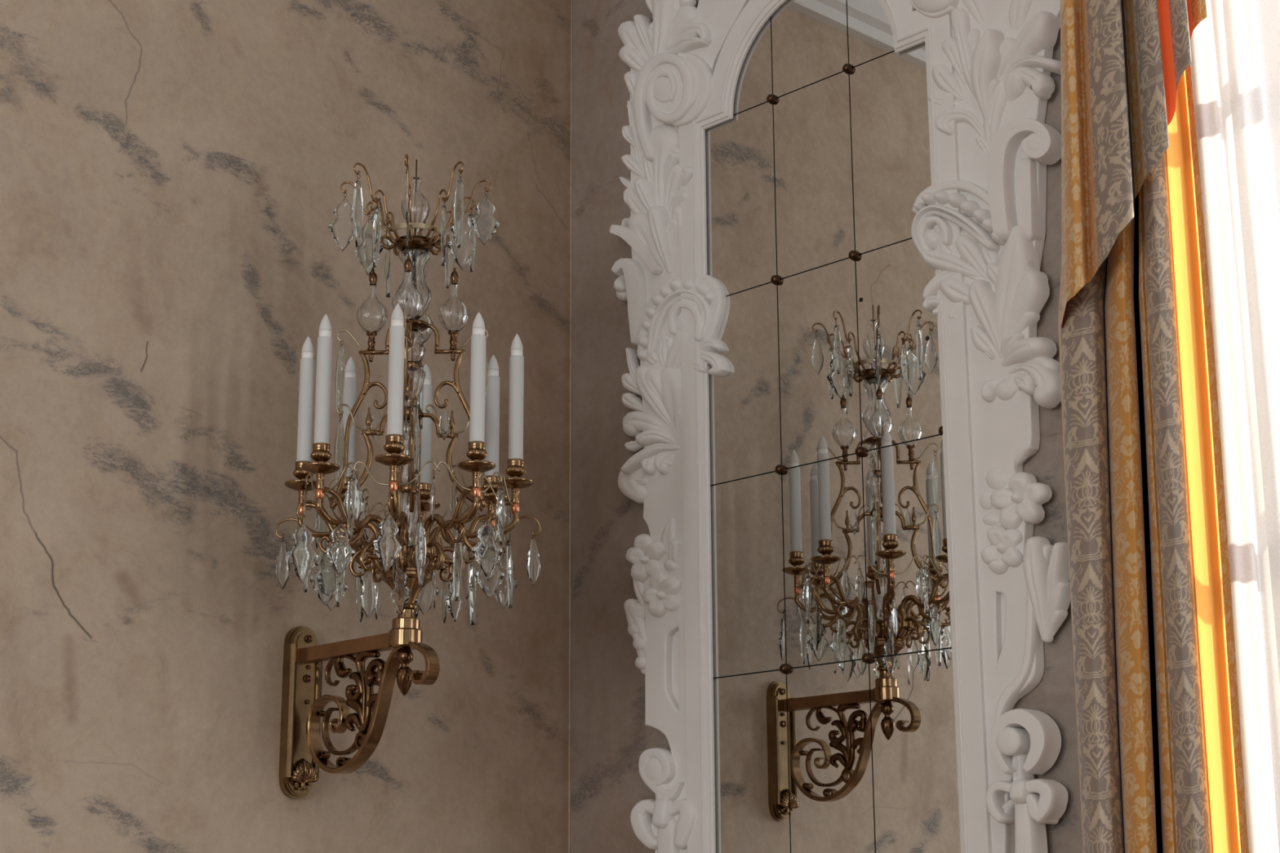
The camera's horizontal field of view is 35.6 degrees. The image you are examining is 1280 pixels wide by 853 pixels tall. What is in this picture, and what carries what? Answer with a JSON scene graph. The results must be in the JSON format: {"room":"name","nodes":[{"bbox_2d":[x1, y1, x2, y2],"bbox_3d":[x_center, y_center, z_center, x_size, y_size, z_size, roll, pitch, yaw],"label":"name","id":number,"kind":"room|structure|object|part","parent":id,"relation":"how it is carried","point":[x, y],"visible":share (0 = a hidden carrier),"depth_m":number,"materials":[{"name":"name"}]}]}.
{"room":"historic interior","nodes":[
{"label":"historic interior","id":0,"kind":"room"},
{"bbox_2d":[0,0,570,852],"bbox_3d":[-3.507,-0.337,1.446,9.650,4.600,0.350,13,-19,-42],"label":"wall","id":1,"kind":"structure","parent":0,"point":[172,172],"depth_m":3.82,"materials":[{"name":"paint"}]},
{"bbox_2d":[275,154,541,799],"bbox_3d":[-0.428,0.073,3.688,0.474,1.184,0.538,2,-14,-10],"label":"candelabrum","id":2,"kind":"object","parent":1,"relation":"attached to","point":[401,548],"visible":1,"depth_m":3.65,"materials":[{"name":"gold metal"}]},
{"bbox_3d":[-0.641,0.539,3.776,0.072,0.325,0.032,13,-19,-42],"label":"wall plate","id":3,"kind":"part","parent":2,"relation":"part of","materials":[{"name":"gold metal"}]},
{"bbox_3d":[-0.637,0.538,3.772,0.040,0.296,0.003,13,-19,-42],"label":"plate","id":4,"kind":"part","parent":2,"relation":"part of","materials":[{"name":"gold metal"}]},
{"bbox_2d":[293,460,313,479],"bbox_3d":[-0.618,0.082,3.658,0.037,0.032,0.037,-1,-14,1],"label":"candle cup","id":5,"kind":"object","parent":2,"relation":"on","point":[300,473],"depth_m":3.65,"materials":[{"name":"gold metal"}]},
{"bbox_3d":[-0.619,-0.152,3.716,0.023,0.033,0.023,-1,-14,1],"label":"bulb","id":6,"kind":"part","parent":2,"relation":"part of","materials":[{"name":"white glass"}]},
{"bbox_2d":[310,442,331,462],"bbox_3d":[-0.564,0.047,3.523,0.037,0.032,0.037,13,-19,-42],"label":"candle cup","id":7,"kind":"object","parent":2,"relation":"on","point":[321,451],"depth_m":3.51,"materials":[{"name":"gold metal"}]},
{"bbox_3d":[-0.565,-0.186,3.582,0.023,0.033,0.023,13,-19,-42],"label":"bulb","id":8,"kind":"part","parent":2,"relation":"part of","materials":[{"name":"white glass"}]},
{"bbox_3d":[-0.553,0.206,3.625,0.223,0.139,0.018,-1,-14,1],"label":"candle arm","id":9,"kind":"part","parent":2,"relation":"part of","materials":[{"name":"gold metal"}]},
{"bbox_3d":[-0.516,0.183,3.534,0.223,0.139,0.018,13,-19,-42],"label":"candle arm","id":10,"kind":"part","parent":2,"relation":"part of","materials":[{"name":"gold metal"}]},
{"bbox_2d":[338,476,355,493],"bbox_3d":[-0.557,0.114,3.790,0.037,0.032,0.037,13,-19,-42],"label":"crystal pendant","id":11,"kind":"object","parent":2,"relation":"on","point":[346,483],"depth_m":3.78,"materials":[{"name":"clear glass"}]},
{"bbox_3d":[-0.559,-0.119,3.849,0.023,0.033,0.023,13,-19,-42],"label":"bulb","id":12,"kind":"part","parent":2,"relation":"part of","materials":[{"name":"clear glass"}]},
{"bbox_3d":[-0.512,0.228,3.714,0.018,0.139,0.223,13,-19,-42],"label":"candle arm","id":13,"kind":"part","parent":2,"relation":"part of","materials":[{"name":"gold metal"}]},
{"bbox_3d":[-0.501,0.071,3.641,0.119,0.208,0.011,2,-14,-10],"label":"post arm","id":14,"kind":"part","parent":2,"relation":"part of","materials":[{"name":"gold metal"}]},
{"bbox_3d":[-0.506,-0.020,3.680,0.123,0.352,0.010,-1,-14,1],"label":"lyre arm","id":15,"kind":"part","parent":2,"relation":"part of","materials":[{"name":"gold metal"}]},
{"bbox_3d":[-0.512,-0.400,3.776,0.117,0.139,0.008,-1,-14,1],"label":"crown arm","id":16,"kind":"part","parent":2,"relation":"part of","materials":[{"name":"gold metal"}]},
{"bbox_2d":[356,283,387,332],"bbox_3d":[-0.501,-0.221,3.731,0.058,0.095,0.058,-1,-14,1],"label":"vase","id":17,"kind":"object","parent":2,"relation":"on","point":[371,315],"depth_m":3.71,"materials":[{"name":"clear glass"}]},
{"bbox_3d":[-0.488,-0.415,3.716,0.117,0.139,0.008,13,-19,-42],"label":"crown arm","id":18,"kind":"part","parent":2,"relation":"part of","materials":[{"name":"gold metal"}]},
{"bbox_3d":[-0.485,-0.385,3.835,0.008,0.139,0.117,13,-19,-42],"label":"crown arm","id":19,"kind":"part","parent":2,"relation":"part of","materials":[{"name":"gold metal"}]},
{"bbox_2d":[383,434,404,453],"bbox_3d":[-0.427,0.032,3.465,0.037,0.032,0.037,-1,-14,1],"label":"candle cup","id":20,"kind":"object","parent":2,"relation":"on","point":[394,442],"depth_m":3.45,"materials":[{"name":"gold metal"}]},
{"bbox_3d":[-0.428,-0.202,3.523,0.023,0.033,0.023,-1,-14,1],"label":"bulb","id":21,"kind":"part","parent":2,"relation":"part of","materials":[{"name":"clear glass"}]},
{"bbox_3d":[-0.425,0.172,3.495,0.018,0.139,0.223,-1,-14,1],"label":"candle arm","id":22,"kind":"part","parent":2,"relation":"part of","materials":[{"name":"gold metal"}]},
{"bbox_3d":[-0.425,-0.041,3.598,0.010,0.352,0.123,-1,-14,1],"label":"lyre arm","id":23,"kind":"part","parent":2,"relation":"part of","materials":[{"name":"gold metal"}]},
{"bbox_3d":[-0.421,0.344,3.587,0.050,0.051,0.050,13,-19,-42],"label":"stem","id":24,"kind":"part","parent":2,"relation":"part of","materials":[{"name":"gold metal"}]},
{"bbox_3d":[-0.424,-0.123,3.704,0.036,0.797,0.036,13,-19,-42],"label":"rod","id":25,"kind":"part","parent":2,"relation":"part of","materials":[{"name":"brown metal"}]},
{"bbox_2d":[391,270,423,319],"bbox_3d":[-0.426,-0.240,3.655,0.058,0.095,0.058,-1,-14,1],"label":"vase","id":26,"kind":"object","parent":2,"relation":"on","point":[408,296],"depth_m":3.63,"materials":[{"name":"clear glass"}]},
{"bbox_3d":[-0.428,-0.422,3.690,0.008,0.139,0.117,-1,-14,1],"label":"crown arm","id":27,"kind":"part","parent":2,"relation":"part of","materials":[{"name":"gold metal"}]},
{"bbox_3d":[-0.409,0.055,3.579,0.011,0.208,0.119,2,-14,-10],"label":"post arm","id":28,"kind":"part","parent":2,"relation":"part of","materials":[{"name":"clear glass"}]},
{"bbox_2d":[395,235,434,252],"bbox_3d":[-0.425,-0.338,3.759,0.076,0.021,0.076,13,-19,-42],"label":"bowl","id":29,"kind":"object","parent":2,"relation":"on","point":[416,243],"depth_m":3.73,"materials":[{"name":"brown metal"}]},
{"bbox_2d":[401,177,429,235],"bbox_3d":[-0.426,-0.413,3.777,0.054,0.124,0.054,13,-19,-42],"label":"glass vase","id":30,"kind":"object","parent":2,"relation":"on","point":[420,204],"depth_m":3.76,"materials":[{"name":"clear glass"}]},
{"bbox_3d":[-0.419,0.236,3.749,0.018,0.139,0.223,-1,-14,1],"label":"candle arm","id":31,"kind":"part","parent":2,"relation":"part of","materials":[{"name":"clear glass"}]},
{"bbox_3d":[-0.421,-0.001,3.760,0.010,0.352,0.123,-1,-14,1],"label":"lyre arm","id":32,"kind":"part","parent":2,"relation":"part of","materials":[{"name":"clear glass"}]},
{"bbox_2d":[418,312,433,343],"bbox_3d":[-0.423,-0.203,3.804,0.058,0.095,0.058,-1,-14,1],"label":"vase","id":33,"kind":"object","parent":2,"relation":"on","point":[425,317],"depth_m":3.79,"materials":[{"name":"clear glass"}]},
{"bbox_2d":[420,482,431,500],"bbox_3d":[-0.418,0.127,3.843,0.037,0.032,0.037,-1,-14,1],"label":"candle cup","id":34,"kind":"object","parent":2,"relation":"on","point":[425,487],"depth_m":3.83,"materials":[{"name":"gold metal"}]},
{"bbox_3d":[-0.420,-0.107,3.901,0.023,0.033,0.023,-1,-14,1],"label":"bulb","id":35,"kind":"part","parent":2,"relation":"part of","materials":[{"name":"white glass"}]},
{"bbox_3d":[-0.366,-0.416,3.714,0.008,0.139,0.117,13,-19,-42],"label":"crown arm","id":36,"kind":"part","parent":2,"relation":"part of","materials":[{"name":"gold metal"}]},
{"bbox_3d":[-0.363,-0.387,3.832,0.117,0.139,0.008,13,-19,-42],"label":"crown arm","id":37,"kind":"part","parent":2,"relation":"part of","materials":[{"name":"gold metal"}]},
{"bbox_3d":[-0.344,0.077,3.669,0.119,0.208,0.011,2,-14,-10],"label":"post arm","id":38,"kind":"part","parent":2,"relation":"part of","materials":[{"name":"gold metal"}]},
{"bbox_2d":[438,282,469,331],"bbox_3d":[-0.348,-0.223,3.728,0.058,0.095,0.058,-1,-14,1],"label":"vase","id":39,"kind":"object","parent":2,"relation":"on","point":[453,314],"depth_m":3.71,"materials":[{"name":"clear glass"}]},
{"bbox_3d":[-0.332,0.181,3.531,0.018,0.139,0.223,13,-19,-42],"label":"candle arm","id":40,"kind":"part","parent":2,"relation":"part of","materials":[{"name":"gold metal"}]},
{"bbox_3d":[-0.340,-0.022,3.677,0.123,0.352,0.010,-1,-14,1],"label":"lyre arm","id":41,"kind":"part","parent":2,"relation":"part of","materials":[{"name":"gold metal"}]},
{"bbox_3d":[-0.339,-0.402,3.772,0.117,0.139,0.008,-1,-14,1],"label":"crown arm","id":42,"kind":"part","parent":2,"relation":"part of","materials":[{"name":"gold metal"}]},
{"bbox_3d":[-0.327,0.226,3.710,0.223,0.139,0.018,13,-19,-42],"label":"candle arm","id":43,"kind":"part","parent":2,"relation":"part of","materials":[{"name":"gold metal"}]},
{"bbox_2d":[466,440,487,460],"bbox_3d":[-0.288,0.044,3.517,0.037,0.032,0.037,13,-19,-42],"label":"candle cup","id":44,"kind":"object","parent":2,"relation":"on","point":[476,451],"depth_m":3.51,"materials":[{"name":"gold metal"}]},
{"bbox_3d":[-0.289,-0.190,3.576,0.023,0.033,0.023,13,-19,-42],"label":"bulb","id":45,"kind":"part","parent":2,"relation":"part of","materials":[{"name":"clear glass"}]},
{"bbox_3d":[-0.291,0.203,3.620,0.223,0.139,0.018,-1,-14,1],"label":"candle arm","id":46,"kind":"part","parent":2,"relation":"part of","materials":[{"name":"gold metal"}]},
{"bbox_2d":[481,475,501,493],"bbox_3d":[-0.282,0.111,3.784,0.037,0.032,0.037,13,-19,-42],"label":"candle cup","id":47,"kind":"object","parent":2,"relation":"on","point":[495,485],"depth_m":3.77,"materials":[{"name":"gold metal"}]},
{"bbox_3d":[-0.283,-0.122,3.843,0.023,0.033,0.023,13,-19,-42],"label":"bulb","id":48,"kind":"part","parent":2,"relation":"part of","materials":[{"name":"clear glass"}]},
{"bbox_2d":[505,458,525,477],"bbox_3d":[-0.228,0.077,3.650,0.037,0.032,0.037,-1,-14,1],"label":"candle cup","id":49,"kind":"object","parent":2,"relation":"on","point":[515,468],"depth_m":3.64,"materials":[{"name":"gold metal"}]},
{"bbox_3d":[-0.229,-0.157,3.708,0.023,0.033,0.023,-1,-14,1],"label":"bulb","id":50,"kind":"part","parent":2,"relation":"part of","materials":[{"name":"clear glass"}]},
{"bbox_2d":[570,0,1083,852],"bbox_3d":[2.739,-0.325,1.644,0.350,4.600,8.000,13,-19,-42],"label":"wall","id":51,"kind":"structure","parent":0,"point":[610,734],"depth_m":4.25,"materials":[{"name":"grey paint"}]},
{"bbox_2d":[568,0,572,852],"bbox_3d":[-0.150,0.681,4.246,0.004,3.950,0.004,13,-19,-42],"label":"trim","id":52,"kind":"structure","parent":51,"relation":"attached to","point":[571,220],"depth_m":4.40,"materials":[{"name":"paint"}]},
{"bbox_2d":[608,0,1071,852],"bbox_3d":[0.357,0.297,3.742,0.070,3.210,1.207,13,-19,-42],"label":"wall mirror","id":53,"kind":"object","parent":51,"relation":"attached to","point":[833,286],"visible":1,"depth_m":3.81,"materials":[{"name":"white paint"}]},
{"bbox_2d":[625,517,682,582],"bbox_3d":[0.027,0.256,4.112,0.031,0.126,0.165,13,-19,-42],"label":"flower","id":54,"kind":"object","parent":53,"relation":"on","point":[657,556],"depth_m":4.09,"materials":[{"name":"white paint"}]},
{"bbox_2d":[632,572,682,617],"bbox_3d":[0.033,0.341,4.085,0.031,0.103,0.147,13,-19,-42],"label":"flower","id":55,"kind":"object","parent":53,"relation":"on","point":[658,594],"depth_m":4.07,"materials":[{"name":"white paint"}]},
{"bbox_3d":[0.185,-0.043,4.042,0.029,2.052,0.565,13,-19,-42],"label":"panel","id":56,"kind":"part","parent":53,"relation":"part of","materials":[{"name":"white paint"}]},
{"bbox_3d":[0.352,-1.033,4.106,0.027,0.453,0.720,13,-19,-42],"label":"crown panel","id":57,"kind":"part","parent":53,"relation":"part of","materials":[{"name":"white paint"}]},
{"bbox_3d":[0.345,0.469,3.721,0.022,2.860,0.637,13,-19,-42],"label":"moulding","id":58,"kind":"part","parent":53,"relation":"part of","materials":[{"name":"white paint"}]},
{"bbox_2d":[981,524,1023,574],"bbox_3d":[0.629,0.213,3.471,0.034,0.088,0.086,13,-19,-42],"label":"flower","id":59,"kind":"object","parent":53,"relation":"on","point":[1002,545],"depth_m":3.46,"materials":[{"name":"white paint"}]},
{"bbox_3d":[0.657,-0.084,3.543,0.029,1.888,0.378,13,-19,-42],"label":"panel","id":60,"kind":"part","parent":53,"relation":"part of","materials":[{"name":"white paint"}]},
{"bbox_2d":[979,445,1052,529],"bbox_3d":[0.647,0.108,3.478,0.034,0.146,0.148,13,-19,-42],"label":"flower","id":61,"kind":"object","parent":53,"relation":"on","point":[1011,498],"depth_m":3.48,"materials":[{"name":"white paint"}]},
{"bbox_3d":[1.300,-1.814,3.093,0.275,0.110,1.880,13,-19,-42],"label":"board","id":62,"kind":"object","parent":51,"relation":"attached to","visible":0},
{"bbox_2d":[1060,0,1207,327],"bbox_3d":[0.788,-0.937,3.377,0.154,1.515,0.367,13,-19,-42],"label":"curtain valance","id":63,"kind":"object","parent":62,"relation":"hanging from","point":[1123,62],"visible":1,"depth_m":3.23,"materials":[{"name":"gold fabric"}]},
{"bbox_2d":[1057,64,1248,852],"bbox_3d":[0.791,-0.301,3.313,0.135,2.790,0.357,13,-19,-42],"label":"curtain","id":64,"kind":"object","parent":62,"relation":"hanging from","point":[1159,743],"visible":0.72,"depth_m":3.14,"materials":[{"name":"gold fabric"}]},
{"bbox_2d":[1190,0,1279,852],"bbox_3d":[1.416,0.138,2.613,0.056,3.990,1.457,13,-19,-42],"label":"sheer curtain","id":65,"kind":"object","parent":62,"relation":"hanging from","point":[1235,64],"visible":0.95,"depth_m":3.17,"materials":[{"name":"white fabric"}]}
]}

